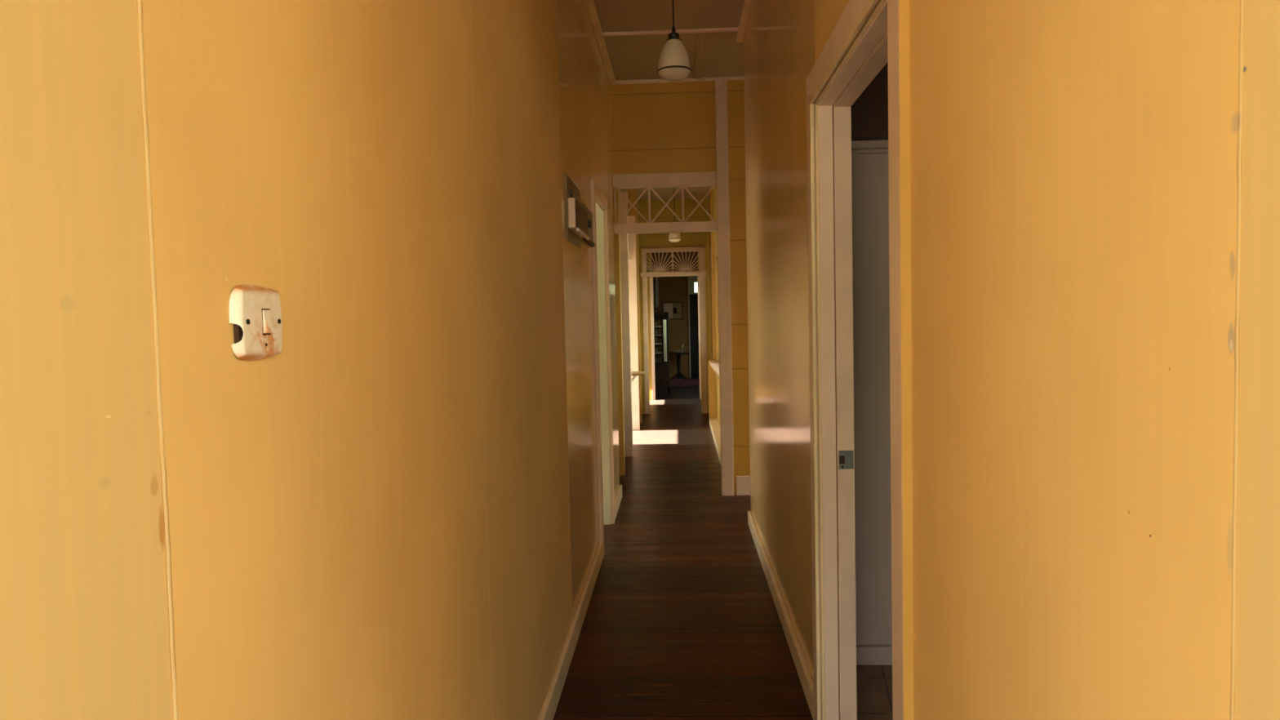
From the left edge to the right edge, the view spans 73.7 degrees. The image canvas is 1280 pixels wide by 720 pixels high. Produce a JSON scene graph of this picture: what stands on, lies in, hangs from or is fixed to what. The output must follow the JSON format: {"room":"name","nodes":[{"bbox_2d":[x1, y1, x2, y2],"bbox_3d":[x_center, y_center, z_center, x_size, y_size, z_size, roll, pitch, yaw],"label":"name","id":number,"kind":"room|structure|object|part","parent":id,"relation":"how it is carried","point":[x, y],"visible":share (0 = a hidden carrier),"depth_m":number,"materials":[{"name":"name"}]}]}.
{"room":"house hallway","nodes":[
{"label":"house hallway","id":0,"kind":"room"},
{"bbox_2d":[0,0,619,719],"bbox_3d":[-0.383,-0.361,3.442,0.100,3.185,6.270,-1,3,3],"label":"wall","id":1,"kind":"structure","parent":0,"point":[391,512],"depth_m":1.08,"materials":[{"name":"paint"}]},
{"bbox_2d":[229,284,282,360],"bbox_3d":[-0.432,-0.043,0.975,0.018,0.087,0.106,-1,3,3],"label":"light switch","id":2,"kind":"object","parent":1,"relation":"attached to","point":[255,310],"visible":1,"depth_m":0.96,"materials":[{"name":"white plastic"}]},
{"bbox_2d":[564,173,589,248],"bbox_3d":[-0.288,-0.686,3.987,0.052,0.285,0.520,-1,3,3],"label":"box","id":3,"kind":"object","parent":1,"relation":"attached to","point":[576,216],"visible":1,"depth_m":3.82,"materials":[{"name":"metal"}]},
{"bbox_3d":[-0.309,-0.753,3.849,0.010,0.027,0.070,-1,3,3],"label":"knob","id":4,"kind":"part","parent":3,"relation":"part of","materials":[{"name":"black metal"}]},
{"bbox_2d":[537,484,622,719],"bbox_3d":[-0.289,1.180,3.508,0.020,0.098,6.250,-1,3,3],"label":"baseboard","id":5,"kind":"structure","parent":1,"relation":"attached to","point":[548,708],"depth_m":3.53,"materials":[{"name":"paint"}]},
{"bbox_2d":[582,203,595,247],"bbox_3d":[-0.274,-0.721,4.596,0.026,0.190,0.420,-1,3,3],"label":"panel","id":6,"kind":"object","parent":1,"relation":"attached to","point":[590,242],"visible":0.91,"depth_m":4.61,"materials":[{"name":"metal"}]},
{"bbox_2d":[582,238,595,247],"bbox_3d":[-0.274,-0.636,4.600,0.021,0.020,0.410,-1,3,3],"label":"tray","id":7,"kind":"object","parent":6,"relation":"on","point":[590,242],"depth_m":4.61,"materials":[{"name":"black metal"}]},
{"bbox_2d":[585,0,615,84],"bbox_3d":[-0.346,-1.937,3.353,0.045,0.030,6.260,-1,3,3],"label":"trim","id":8,"kind":"structure","parent":1,"relation":"attached to","point":[590,4],"depth_m":5.40,"materials":[{"name":"paint"}]},
{"bbox_2d":[590,178,614,558],"bbox_3d":[-0.277,0.043,5.332,0.122,2.180,0.910,-1,3,3],"label":"door frame","id":9,"kind":"structure","parent":1,"relation":"in","point":[600,256],"depth_m":5.68,"materials":[{"name":"white wood"}]},
{"bbox_2d":[618,188,628,216],"bbox_3d":[-0.244,-0.595,9.463,0.100,3.030,5.580,-1,3,3],"label":"wall","id":10,"kind":"structure","parent":0,"point":[623,190],"depth_m":10.79,"materials":[{"name":"paint"}]},
{"bbox_2d":[612,180,633,475],"bbox_3d":[-0.189,-0.316,8.001,0.132,2.620,1.080,-1,3,3],"label":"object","id":11,"kind":"structure","parent":10,"relation":"in","point":[622,312],"depth_m":8.42,"materials":[{"name":"paint"}]},
{"bbox_2d":[627,216,639,430],"bbox_3d":[-0.129,-0.397,9.548,0.112,2.620,1.980,-1,3,3],"label":"door","id":12,"kind":"structure","parent":10,"relation":"in","point":[631,237],"depth_m":10.46,"materials":[{"name":"paint"}]},
{"bbox_2d":[627,190,641,423],"bbox_3d":[-0.064,-0.686,11.144,0.108,3.030,0.100,-1,3,3],"label":"trim","id":13,"kind":"structure","parent":10,"relation":"attached to","point":[632,193],"depth_m":11.08,"materials":[{"name":"paint"}]},
{"bbox_2d":[631,371,645,382],"bbox_3d":[-0.076,0.234,8.792,0.265,0.208,0.390,-1,3,3],"label":"wall shelf","id":14,"kind":"object","parent":10,"relation":"attached to","point":[635,374],"visible":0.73,"depth_m":8.74,"materials":[{"name":"paint"}]},
{"bbox_2d":[646,253,652,399],"bbox_3d":[-0.491,-0.786,13.293,1.320,3.030,2.080,-1,3,3],"label":"wall","id":15,"kind":"structure","parent":0,"point":[648,255],"depth_m":14.20,"materials":[{"name":"paint"}]},
{"bbox_2d":[627,186,710,200],"bbox_3d":[0.637,-2.255,9.316,4.300,0.260,5.520,-1,3,3],"label":"ceiling","id":16,"kind":"structure","parent":0,"point":[699,193],"depth_m":11.41,"materials":[{"name":"paint"}]},
{"bbox_2d":[668,187,680,242],"bbox_3d":[0.425,-1.826,10.611,0.157,0.720,0.157,-1,3,3],"label":"pendant lamp","id":17,"kind":"object","parent":16,"relation":"hanging from","point":[673,237],"visible":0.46,"depth_m":10.57,"materials":[{"name":"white glass"}]},
{"bbox_3d":[0.431,-1.578,10.623,0.153,0.137,0.153,-1,3,3],"label":"lamp shade","id":18,"kind":"part","parent":17,"relation":"part of","materials":[{"name":"white glass"}]},
{"bbox_2d":[668,239,680,242],"bbox_3d":[0.433,-1.485,10.628,0.153,0.036,0.153,-1,3,3],"label":"diffuser","id":19,"kind":"object","parent":17,"relation":"attached to","point":[671,240],"depth_m":10.58,"materials":[{"name":"white glass"}]},
{"bbox_2d":[594,0,744,80],"bbox_3d":[0.049,-1.936,1.891,6.600,0.100,9.380,-1,3,3],"label":"ceiling","id":20,"kind":"structure","parent":0,"point":[632,57],"depth_m":5.43,"materials":[{"name":"paint"}]},
{"bbox_2d":[602,26,738,36],"bbox_3d":[0.191,-2.059,5.354,0.938,0.016,0.035,-1,3,3],"label":"trim","id":21,"kind":"structure","parent":20,"relation":"attached to","point":[735,28],"depth_m":5.34,"materials":[{"name":"wood"}]},
{"bbox_2d":[657,0,691,81],"bbox_3d":[0.152,-1.641,3.917,0.157,0.701,0.157,-1,3,3],"label":"pendant lamp","id":22,"kind":"object","parent":20,"relation":"hanging from","point":[674,64],"visible":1,"depth_m":3.88,"materials":[{"name":"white glass"}]},
{"bbox_3d":[0.149,-1.754,3.911,0.007,0.451,0.007,-1,3,3],"label":"cord","id":23,"kind":"part","parent":22,"relation":"part of","materials":[{"name":"black metal"}]},
{"bbox_3d":[0.157,-1.403,3.929,0.153,0.137,0.153,-1,3,3],"label":"lamp shade","id":24,"kind":"part","parent":22,"relation":"part of","materials":[{"name":"white glass"}]},
{"bbox_2d":[657,66,690,81],"bbox_3d":[0.159,-1.309,3.934,0.153,0.036,0.153,-1,3,3],"label":"diffuser","id":25,"kind":"object","parent":22,"relation":"attached to","point":[668,73],"depth_m":3.89,"materials":[{"name":"white glass"}]},
{"bbox_2d":[653,275,689,378],"bbox_3d":[0.503,-0.982,16.676,3.100,3.030,4.780,-1,3,3],"label":"wall","id":26,"kind":"structure","parent":0,"point":[670,289],"depth_m":18.96,"materials":[{"name":"yellow paint"}]},
{"bbox_2d":[654,276,658,312],"bbox_3d":[0.390,-0.807,18.968,0.065,2.450,0.035,-1,3,3],"label":"trim","id":27,"kind":"structure","parent":26,"relation":"attached to","point":[655,277],"depth_m":18.92,"materials":[{"name":"wood"}]},
{"bbox_2d":[662,302,683,319],"bbox_3d":[0.727,-1.094,18.940,0.462,0.390,0.030,-1,3,3],"label":"framed picture","id":28,"kind":"object","parent":26,"relation":"attached to","point":[675,309],"visible":0.8,"depth_m":18.93,"materials":[{"name":"beige paper"}]},
{"bbox_2d":[662,302,672,318],"bbox_3d":[0.622,-1.091,18.943,0.208,0.346,0.005,-1,3,3],"label":"print","id":29,"kind":"object","parent":28,"relation":"attached to","point":[667,307],"depth_m":18.94},
{"bbox_2d":[687,275,699,377],"bbox_3d":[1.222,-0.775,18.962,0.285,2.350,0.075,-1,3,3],"label":"door","id":30,"kind":"structure","parent":26,"relation":"in","point":[692,295],"depth_m":18.97,"materials":[{"name":"black wood"}]},
{"bbox_3d":[1.220,-0.774,18.937,0.285,2.350,0.025,-1,3,3],"label":"architrave","id":31,"kind":"part","parent":30,"relation":"part of","materials":[{"name":"white wood"}]},
{"bbox_2d":[636,199,710,413],"bbox_3d":[0.459,-0.750,12.169,1.060,3.030,0.080,-1,3,3],"label":"wall","id":32,"kind":"structure","parent":0,"point":[690,239],"depth_m":12.07,"materials":[{"name":"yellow paint"}]},
{"bbox_2d":[640,246,707,413],"bbox_3d":[0.491,-0.416,12.175,0.930,2.360,0.130,-1,3,3],"label":"door frame","id":33,"kind":"structure","parent":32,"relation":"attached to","point":[686,271],"depth_m":12.11,"materials":[{"name":"white wood"}]},
{"bbox_3d":[0.080,-0.408,12.199,0.063,2.360,0.110,-1,3,3],"label":"post","id":34,"kind":"part","parent":33,"relation":"part of","materials":[{"name":"white wood"}]},
{"bbox_3d":[0.468,-1.565,12.116,0.885,0.058,0.120,-1,3,3],"label":"rail","id":35,"kind":"part","parent":33,"relation":"part of","materials":[{"name":"white wood"}]},
{"bbox_3d":[0.473,-1.219,12.134,0.930,0.060,0.130,-1,3,3],"label":"rail","id":36,"kind":"part","parent":33,"relation":"part of","materials":[{"name":"white wood"}]},
{"bbox_3d":[0.898,-0.424,12.161,0.081,2.360,0.110,-1,3,3],"label":"post","id":37,"kind":"part","parent":33,"relation":"part of","materials":[{"name":"white wood"}]},
{"bbox_2d":[651,251,697,271],"bbox_3d":[0.568,-1.917,14.168,0.760,0.910,0.120,-1,3,3],"label":"wall","id":38,"kind":"structure","parent":0,"point":[675,254],"depth_m":14.12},
{"bbox_2d":[649,275,701,399],"bbox_3d":[0.599,-0.403,14.231,0.825,2.120,0.170,-1,3,3],"label":"door frame","id":39,"kind":"structure","parent":38,"relation":"in","point":[651,296],"depth_m":14.16,"materials":[{"name":"white wood"}]},
{"bbox_2d":[609,80,750,495],"bbox_3d":[1.201,-0.556,6.552,2.985,3.185,0.100,-1,3,3],"label":"wall","id":40,"kind":"structure","parent":0,"point":[668,126],"depth_m":6.49,"materials":[{"name":"paint"}]},
{"bbox_2d":[612,80,733,495],"bbox_3d":[0.253,-0.536,6.581,0.882,3.185,0.120,-1,3,3],"label":"door frame","id":41,"kind":"structure","parent":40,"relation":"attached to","point":[719,178],"depth_m":6.50,"materials":[{"name":"white wood"}]},
{"bbox_3d":[0.188,-1.378,6.543,0.788,0.097,0.115,-1,3,3],"label":"rail","id":42,"kind":"part","parent":41,"relation":"part of","materials":[{"name":"white wood"}]},
{"bbox_3d":[0.196,-1.017,6.559,0.788,0.070,0.110,-1,3,3],"label":"rail","id":43,"kind":"part","parent":41,"relation":"part of","materials":[{"name":"white wood"}]},
{"bbox_3d":[0.647,-0.544,6.561,0.093,3.185,0.115,-1,3,3],"label":"post","id":44,"kind":"part","parent":41,"relation":"part of","materials":[{"name":"white wood"}]},
{"bbox_2d":[615,75,743,84],"bbox_3d":[0.836,-2.124,6.422,2.040,0.025,0.030,-1,3,3],"label":"trim","id":45,"kind":"structure","parent":40,"relation":"attached to","point":[735,77],"depth_m":6.44,"materials":[{"name":"white wood"}]},
{"bbox_2d":[693,32,705,79],"bbox_3d":[0.409,-2.094,5.894,0.055,0.012,1.065,-1,3,3],"label":"trim","id":46,"kind":"structure","parent":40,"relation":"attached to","point":[700,37],"depth_m":5.83,"materials":[{"name":"paint"}]},
{"bbox_2d":[736,475,750,495],"bbox_3d":[1.685,0.953,6.552,1.880,0.150,0.015,-1,3,3],"label":"baseboard","id":47,"kind":"structure","parent":40,"relation":"attached to","point":[743,482],"depth_m":6.59,"materials":[{"name":"white wood"}]},
{"bbox_2d":[553,377,892,719],"bbox_3d":[0.405,1.007,8.304,6.400,0.080,21.700,-1,3,3],"label":"floor","id":48,"kind":"structure","parent":0,"point":[682,621],"depth_m":4.04,"materials":[{"name":"brown wood"}]},
{"bbox_2d":[653,311,670,395],"bbox_3d":[0.377,-0.115,15.146,0.305,1.460,0.434,-1,3,3],"label":"display cabinet","id":49,"kind":"object","parent":48,"relation":"on","point":[662,370],"visible":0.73,"depth_m":14.99,"materials":[{"name":"brown wood"}]},
{"bbox_3d":[0.362,-0.789,15.118,0.305,0.110,0.420,-1,3,3],"label":"cornice","id":50,"kind":"part","parent":49,"relation":"part of","materials":[{"name":"black wood"}]},
{"bbox_3d":[0.440,-0.330,14.921,0.080,0.790,0.012,-1,3,3],"label":"door frame","id":51,"kind":"part","parent":49,"relation":"part of","materials":[{"name":"black metal"}]},
{"bbox_3d":[0.440,-0.340,14.920,0.080,0.730,0.004,-1,3,3],"label":"door","id":52,"kind":"part","parent":49,"relation":"part of","materials":[{"name":"mirror"}]},
{"bbox_2d":[669,351,688,380],"bbox_3d":[0.817,0.128,18.639,0.500,0.602,0.550,-1,3,3],"label":"side table","id":53,"kind":"object","parent":48,"relation":"on","point":[678,375],"visible":0.84,"depth_m":18.57,"materials":[{"name":"brown wood"}]},
{"bbox_2d":[662,379,699,387],"bbox_3d":[0.947,0.477,17.524,0.950,0.008,1.800,-1,3,3],"label":"rug","id":54,"kind":"object","parent":48,"relation":"on","point":[674,383],"visible":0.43,"depth_m":17.45,"materials":[{"name":"red fabric"}]},
{"bbox_2d":[851,139,892,665],"bbox_3d":[1.272,0.173,3.387,1.040,2.050,0.235,-1,3,3],"label":"tall cabinet","id":55,"kind":"object","parent":48,"relation":"on","point":[869,158],"visible":0.02,"depth_m":3.31,"materials":[{"name":"wood"}]},
{"bbox_3d":[1.250,-0.836,3.343,1.040,0.030,0.220,-1,3,3],"label":"cornice","id":56,"kind":"part","parent":55,"relation":"part of","materials":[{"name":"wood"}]},
{"bbox_2d":[851,62,888,141],"bbox_3d":[2.014,-0.339,1.971,2.747,3.185,3.150,-1,3,3],"label":"wall","id":57,"kind":"structure","parent":0,"point":[869,112],"depth_m":3.46,"materials":[{"name":"orange paint"}]},
{"bbox_2d":[707,0,1279,719],"bbox_3d":[0.776,-0.527,6.177,0.120,3.185,11.850,-1,3,3],"label":"wall","id":58,"kind":"structure","parent":0,"point":[1095,184],"depth_m":1.00,"materials":[{"name":"paint"}]},
{"bbox_2d":[707,186,716,417],"bbox_3d":[0.903,-0.695,10.891,0.094,3.030,0.115,-1,3,3],"label":"trim","id":59,"kind":"structure","parent":58,"relation":"attached to","point":[712,375],"depth_m":10.88,"materials":[{"name":"paint"}]},
{"bbox_2d":[708,360,719,377],"bbox_3d":[0.895,0.123,8.777,0.230,0.030,4.220,-1,3,3],"label":"trim","id":60,"kind":"structure","parent":58,"relation":"attached to","point":[714,364],"depth_m":9.71,"materials":[{"name":"white wood"}]},
{"bbox_2d":[709,417,720,463],"bbox_3d":[0.838,0.889,8.810,0.098,0.085,4.200,-1,3,3],"label":"trim","id":61,"kind":"structure","parent":58,"relation":"attached to","point":[714,425],"depth_m":9.48,"materials":[{"name":"paint"}]},
{"bbox_2d":[736,0,752,42],"bbox_3d":[0.525,-1.931,2.857,0.045,0.030,5.350,-1,3,3],"label":"trim","id":62,"kind":"structure","parent":58,"relation":"attached to","point":[747,5],"depth_m":5.12,"materials":[{"name":"paint"}]},
{"bbox_2d":[747,511,813,719],"bbox_3d":[0.607,1.190,3.019,0.020,0.088,5.355,-1,3,3],"label":"baseboard","id":63,"kind":"structure","parent":58,"relation":"attached to","point":[806,682],"depth_m":3.68,"materials":[{"name":"paint"}]},
{"bbox_2d":[805,0,913,719],"bbox_3d":[0.602,0.188,2.267,0.126,2.165,1.182,-1,3,3],"label":"door","id":64,"kind":"structure","parent":58,"relation":"in","point":[868,35],"depth_m":2.70,"materials":[{"name":"paint"}]},
{"bbox_3d":[0.661,0.320,2.740,0.048,0.060,0.002,-1,3,3],"label":"strike plate","id":65,"kind":"part","parent":64,"relation":"part of","materials":[{"name":"metal"}]}
]}

